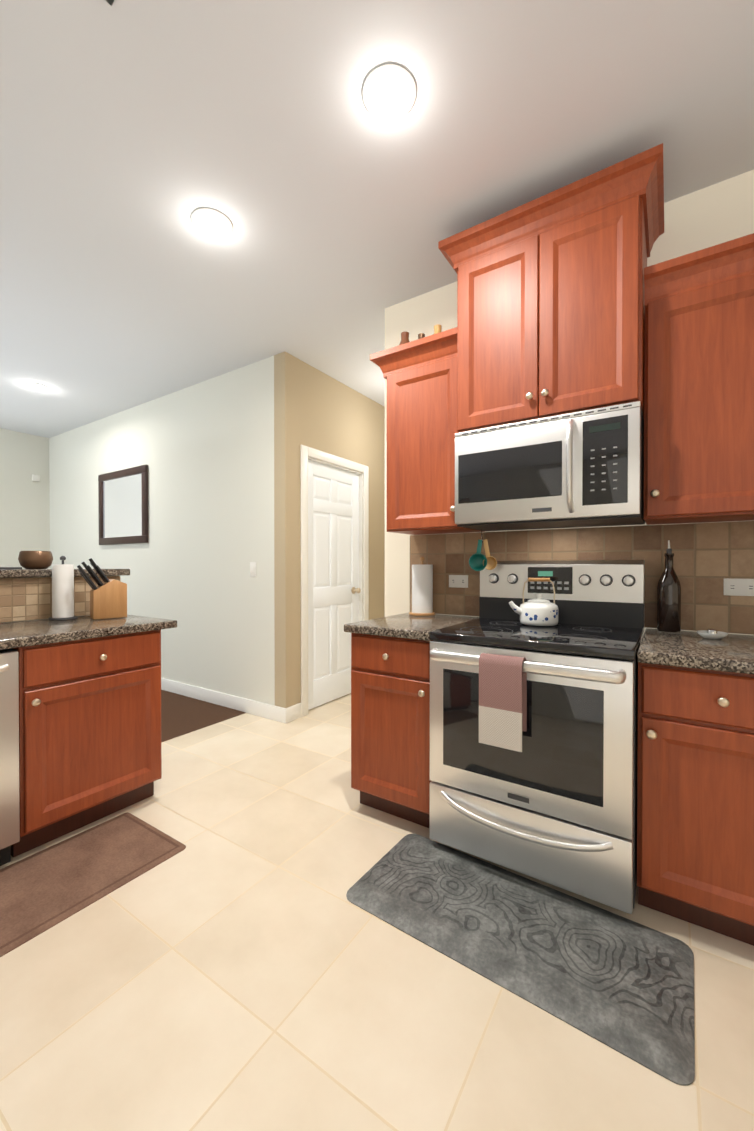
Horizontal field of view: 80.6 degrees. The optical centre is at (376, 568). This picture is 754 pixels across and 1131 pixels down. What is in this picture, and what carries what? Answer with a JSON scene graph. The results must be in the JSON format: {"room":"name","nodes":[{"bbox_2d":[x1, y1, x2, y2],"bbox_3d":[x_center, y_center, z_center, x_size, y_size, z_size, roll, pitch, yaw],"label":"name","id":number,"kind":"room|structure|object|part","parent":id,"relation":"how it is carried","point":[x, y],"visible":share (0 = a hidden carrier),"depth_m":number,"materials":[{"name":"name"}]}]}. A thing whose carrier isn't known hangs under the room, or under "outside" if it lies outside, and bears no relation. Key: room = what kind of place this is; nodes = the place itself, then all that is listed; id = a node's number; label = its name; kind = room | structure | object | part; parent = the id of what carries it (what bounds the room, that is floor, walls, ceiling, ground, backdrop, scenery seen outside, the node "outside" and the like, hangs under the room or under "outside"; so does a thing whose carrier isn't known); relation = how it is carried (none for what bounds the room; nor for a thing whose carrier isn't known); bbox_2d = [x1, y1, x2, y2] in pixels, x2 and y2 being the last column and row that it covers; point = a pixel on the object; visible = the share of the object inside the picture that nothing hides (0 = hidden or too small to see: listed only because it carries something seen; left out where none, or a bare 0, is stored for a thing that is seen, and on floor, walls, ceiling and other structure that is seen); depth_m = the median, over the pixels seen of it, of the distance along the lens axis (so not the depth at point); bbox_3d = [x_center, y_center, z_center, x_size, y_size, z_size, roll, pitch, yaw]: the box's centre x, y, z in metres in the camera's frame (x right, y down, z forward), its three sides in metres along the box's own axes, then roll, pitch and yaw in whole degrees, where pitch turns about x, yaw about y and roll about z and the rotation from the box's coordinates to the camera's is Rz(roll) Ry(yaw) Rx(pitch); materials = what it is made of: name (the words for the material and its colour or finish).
{"room":"kitchen","nodes":[
{"label":"kitchen","id":0,"kind":"room"},
{"bbox_2d":[0,428,49,568],"bbox_3d":[-5.573,-0.243,3.780,0.120,2.850,4.740,0,1,33],"label":"wall","id":1,"kind":"structure","parent":0,"point":[24,511],"depth_m":5.48,"materials":[{"name":"white paint"}]},
{"bbox_2d":[32,474,39,481],"bbox_3d":[-4.287,-1.143,5.585,0.028,0.080,0.080,0,1,33],"label":"sensor","id":2,"kind":"object","parent":1,"relation":"attached to","point":[36,478],"visible":1,"depth_m":5.58,"materials":[{"name":"white plastic"}]},
{"bbox_2d":[0,576,119,622],"bbox_3d":[-2.188,0.623,1.886,0.128,1.150,2.070,0,1,33],"label":"wall","id":3,"kind":"structure","parent":0,"point":[25,598],"depth_m":2.34,"materials":[{"name":"beige tile"}]},
{"bbox_2d":[0,569,129,577],"bbox_3d":[-2.233,0.026,1.937,0.328,0.040,2.115,0,1,33],"label":"bar","id":4,"kind":"object","parent":3,"relation":"on","point":[9,573],"visible":0.81,"depth_m":2.34,"materials":[{"name":"brown stone"}]},
{"bbox_2d":[0,567,21,568],"bbox_3d":[-1.980,-0.005,2.328,0.180,0.012,0.145,0,1,33],"label":"tray","id":5,"kind":"object","parent":4,"relation":"on","point":[10,567],"visible":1,"depth_m":2.30,"materials":[{"name":"grey"}]},
{"bbox_2d":[18,551,52,568],"bbox_3d":[-1.891,-0.050,2.463,0.156,0.100,0.156,0,1,33],"label":"bronze bowl","id":6,"kind":"object","parent":4,"relation":"on","point":[35,559],"visible":1,"depth_m":2.41,"materials":[{"name":"brown metal"}]},
{"bbox_2d":[49,356,274,705],"bbox_3d":[-2.537,-0.250,4.670,4.210,2.850,0.152,0,1,33],"label":"wall","id":7,"kind":"structure","parent":0,"point":[204,451],"depth_m":4.07,"materials":[{"name":"white paint"}]},
{"bbox_3d":[-2.700,-0.655,4.701,0.960,0.780,0.029,0,1,33],"label":"framed mirror","id":8,"kind":"part","parent":7,"relation":"part of","materials":[{"name":"white mirror"}]},
{"bbox_2d":[161,678,286,723],"bbox_3d":[-2.459,1.118,4.569,4.224,0.115,0.014,0,1,33],"label":"baseboard","id":9,"kind":"structure","parent":7,"relation":"attached to","point":[267,711],"depth_m":3.77,"materials":[{"name":"white wood"}]},
{"bbox_2d":[250,562,255,576],"bbox_3d":[-1.007,0.004,3.604,0.072,0.118,0.009,0,1,33],"label":"light switch","id":10,"kind":"object","parent":7,"relation":"attached to","point":[252,569],"visible":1,"depth_m":3.60,"materials":[{"name":"white plastic"}]},
{"bbox_2d":[161,690,245,741],"bbox_3d":[-3.999,1.238,2.827,3.970,0.105,5.100,0,1,33],"label":"floor carpet","id":11,"kind":"object","parent":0,"point":[181,715],"depth_m":3.60,"materials":[{"name":"brown carpet"}]},
{"bbox_2d":[274,352,384,707],"bbox_3d":[-0.054,-0.249,4.502,0.120,2.850,2.540,0,1,33],"label":"wall","id":12,"kind":"structure","parent":0,"point":[315,408],"depth_m":3.54,"materials":[{"name":"beige paint"}]},
{"bbox_2d":[287,703,301,722],"bbox_3d":[0.002,1.119,4.477,0.014,0.115,2.540,0,1,33],"label":"baseboard","id":13,"kind":"structure","parent":12,"relation":"attached to","point":[294,712],"depth_m":3.48,"materials":[{"name":"white wood"}]},
{"bbox_2d":[308,460,360,709],"bbox_3d":[-0.366,0.131,3.950,0.110,2.076,0.760,0,1,33],"label":"door","id":14,"kind":"structure","parent":12,"relation":"in","point":[334,590],"depth_m":3.93,"materials":[{"name":"white wood"}]},
{"bbox_2d":[300,445,368,716],"bbox_3d":[-0.396,0.093,3.970,0.138,2.175,0.940,0,1,33],"label":"door frame","id":15,"kind":"structure","parent":12,"relation":"attached to","point":[326,458],"depth_m":3.70,"materials":[{"name":"white wood"}]},
{"bbox_2d":[0,693,753,1130],"bbox_3d":[0.655,1.253,1.257,5.530,0.100,7.600,0,1,33],"label":"floor","id":16,"kind":"structure","parent":0,"point":[240,961],"depth_m":1.23,"materials":[{"name":"beige tile"}]},
{"bbox_2d":[0,649,19,865],"bbox_3d":[-1.825,0.764,1.681,0.657,0.872,0.602,0,1,33],"label":"dishwasher","id":17,"kind":"object","parent":16,"relation":"on","point":[9,759],"visible":1,"depth_m":1.75,"materials":[{"name":"grey metal"}]},
{"bbox_2d":[11,631,161,857],"bbox_3d":[-1.523,0.753,2.209,0.620,0.884,0.600,0,1,33],"label":"base cabinet","id":18,"kind":"object","parent":16,"relation":"on","point":[89,720],"depth_m":2.00,"materials":[{"name":"brown wood"}]},
{"bbox_2d":[0,615,176,649],"bbox_3d":[-1.875,0.294,1.660,0.634,0.038,2.042,0,1,33],"label":"countertop","id":19,"kind":"structure","parent":18,"relation":"on","point":[34,633],"depth_m":2.06,"materials":[{"name":"brown stone"}]},
{"bbox_2d":[48,556,77,620],"bbox_3d":[-1.675,0.099,2.370,0.130,0.339,0.130,0,1,33],"label":"paper towel roll","id":20,"kind":"object","parent":19,"relation":"on","point":[62,591],"visible":1,"depth_m":2.33,"materials":[{"name":"white paper"}]},
{"bbox_2d":[77,558,126,619],"bbox_3d":[-1.502,0.104,2.419,0.230,0.327,0.104,0,1,-42],"label":"knife block","id":21,"kind":"object","parent":19,"relation":"on","point":[108,598],"visible":1,"depth_m":2.39,"materials":[{"name":"brown wood"}]},
{"bbox_2d":[0,812,185,956],"bbox_3d":[-1.429,1.197,1.425,0.495,0.010,1.488,0,1,33],"label":"mat","id":22,"kind":"object","parent":16,"relation":"on","point":[42,891],"visible":1,"depth_m":1.74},
{"bbox_2d":[344,613,478,827],"bbox_3d":[0.212,0.732,2.321,0.479,0.925,0.678,0,1,33],"label":"base cabinet","id":23,"kind":"object","parent":16,"relation":"on","point":[390,714],"visible":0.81,"depth_m":2.07,"materials":[{"name":"brown wood"}]},
{"bbox_2d":[409,557,435,615],"bbox_3d":[0.265,0.097,2.600,0.156,0.339,0.156,0,1,33],"label":"paper towel roll","id":24,"kind":"object","parent":23,"relation":"on","point":[422,589],"visible":1,"depth_m":2.55,"materials":[{"name":"white paper"}]},
{"bbox_2d":[346,834,694,1085],"bbox_3d":[0.439,1.191,1.519,1.063,0.020,0.515,0,1,33],"label":"anti-fatigue mat","id":25,"kind":"object","parent":16,"relation":"on","point":[621,985],"visible":1,"depth_m":1.40,"materials":[{"name":"grey rubber"}]},
{"bbox_2d":[429,560,644,913],"bbox_3d":[0.707,0.579,1.940,0.760,1.238,0.753,0,1,33],"label":"range","id":26,"kind":"object","parent":16,"relation":"on","point":[554,802],"visible":0.85,"depth_m":1.67,"materials":[{"name":"grey metal"}]},
{"bbox_2d":[479,653,526,751],"bbox_3d":[0.469,0.488,1.659,0.160,0.334,0.067,0,1,33],"label":"hanging towel","id":27,"kind":"object","parent":26,"relation":"hanging from","point":[502,701],"visible":0.98,"depth_m":1.63,"materials":[{"name":"pink fabric"}]},
{"bbox_2d":[509,578,558,625],"bbox_3d":[0.755,0.152,2.122,0.209,0.221,0.174,0,1,33],"label":"kettle","id":28,"kind":"object","parent":26,"relation":"on","point":[538,611],"visible":1,"depth_m":2.06,"materials":[{"name":"ceramic"}]},
{"bbox_2d":[637,628,753,945],"bbox_3d":[1.447,0.739,1.507,0.947,0.925,0.678,0,1,33],"label":"base cabinet","id":29,"kind":"object","parent":16,"relation":"on","point":[695,821],"visible":1,"depth_m":1.43,"materials":[{"name":"brown wood"}]},
{"bbox_2d":[657,540,680,631],"bbox_3d":[1.280,0.073,1.946,0.088,0.397,0.088,0,1,33],"label":"oil bottle","id":30,"kind":"object","parent":29,"relation":"on","point":[669,602],"visible":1,"depth_m":1.92,"materials":[{"name":"black glass"}]},
{"bbox_2d":[697,629,727,638],"bbox_3d":[1.323,0.255,1.754,0.100,0.037,0.100,0,1,33],"label":"glass dish","id":31,"kind":"object","parent":29,"relation":"on","point":[711,634],"visible":1,"depth_m":1.74,"materials":[{"name":"white"}]},
{"bbox_2d":[0,0,753,437],"bbox_3d":[-1.003,-1.706,2.325,9.500,0.100,7.600,0,1,33],"label":"ceiling","id":32,"kind":"structure","parent":0,"point":[134,134],"depth_m":1.76,"materials":[{"name":"white paint"}]},
{"bbox_2d":[25,383,50,390],"bbox_3d":[-3.108,-1.666,4.073,0.188,0.006,0.188,0,1,33],"label":"recessed light","id":33,"kind":"object","parent":32,"relation":"in","point":[36,386],"visible":1,"depth_m":4.07,"materials":[{"name":"white"}]},
{"bbox_2d":[106,0,115,5],"bbox_3d":[-0.685,-1.640,1.128,0.330,0.008,0.180,0,1,33],"label":"ceiling vent","id":34,"kind":"object","parent":32,"relation":"in","point":[110,2],"visible":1,"depth_m":1.28,"materials":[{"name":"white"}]},
{"bbox_2d":[191,208,232,237],"bbox_3d":[-0.788,-1.650,2.124,0.188,0.006,0.188,0,1,33],"label":"recessed light","id":35,"kind":"object","parent":32,"relation":"in","point":[209,222],"visible":1,"depth_m":2.12,"materials":[{"name":"white"}]},
{"bbox_2d":[362,64,415,121],"bbox_3d":[0.043,-1.645,1.540,0.188,0.006,0.188,0,1,33],"label":"recessed light","id":36,"kind":"object","parent":32,"relation":"in","point":[389,93],"visible":1,"depth_m":1.53,"materials":[{"name":"white"}]},
{"bbox_2d":[385,169,753,634],"bbox_3d":[1.812,-0.226,1.746,4.150,2.850,0.128,0,1,33],"label":"wall","id":37,"kind":"structure","parent":0,"point":[708,557],"depth_m":2.04,"materials":[{"name":"beige paint"}]},
{"bbox_2d":[370,327,484,534],"bbox_3d":[0.281,-0.692,2.455,0.521,0.970,0.376,0,1,33],"label":"upper cabinet","id":38,"kind":"object","parent":37,"relation":"attached to","point":[420,376],"visible":0.77,"depth_m":2.33,"materials":[{"name":"brown wood"}]},
{"bbox_2d":[399,324,441,344],"bbox_3d":[0.237,-1.199,2.416,0.314,0.242,0.120,0,1,33],"label":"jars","id":39,"kind":"object","parent":38,"relation":"on","point":[405,334],"visible":0.19,"depth_m":2.43,"materials":[{"name":"brown"}]},
{"bbox_2d":[449,575,467,587],"bbox_3d":[0.467,0.070,2.553,0.118,0.072,0.007,0,1,33],"label":"electrical outlet","id":40,"kind":"object","parent":37,"relation":"attached to","point":[459,581],"visible":1,"depth_m":2.55,"materials":[{"name":"white plastic"}]},
{"bbox_2d":[438,143,663,432],"bbox_3d":[0.793,-1.098,2.057,0.894,0.900,0.471,0,1,33],"label":"upper cabinet","id":41,"kind":"object","parent":37,"relation":"attached to","point":[550,307],"visible":0.92,"depth_m":1.86,"materials":[{"name":"brown wood"}]},
{"bbox_2d":[455,401,644,530],"bbox_3d":[0.784,-0.423,2.047,0.756,0.437,0.503,0,1,33],"label":"microwave","id":42,"kind":"object","parent":41,"relation":"attached to","point":[580,469],"visible":1,"depth_m":1.86,"materials":[{"name":"grey metal"}]},
{"bbox_2d":[469,529,496,570],"bbox_3d":[0.538,-0.098,2.259,0.120,0.215,0.121,0,1,33],"label":"spoons","id":43,"kind":"object","parent":42,"relation":"hanging from","point":[478,561],"visible":1,"depth_m":2.27,"materials":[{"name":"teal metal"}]},
{"bbox_2d":[644,233,753,524],"bbox_3d":[1.552,-0.685,1.617,0.984,0.970,0.376,0,1,33],"label":"upper cabinet","id":44,"kind":"object","parent":37,"relation":"attached to","point":[699,392],"visible":1,"depth_m":1.68,"materials":[{"name":"brown wood"}]},
{"bbox_2d":[724,578,753,595],"bbox_3d":[1.524,0.076,1.857,0.118,0.072,0.007,0,1,33],"label":"electrical outlet","id":45,"kind":"object","parent":37,"relation":"attached to","point":[738,587],"visible":1,"depth_m":1.86,"materials":[{"name":"white plastic"}]}
]}

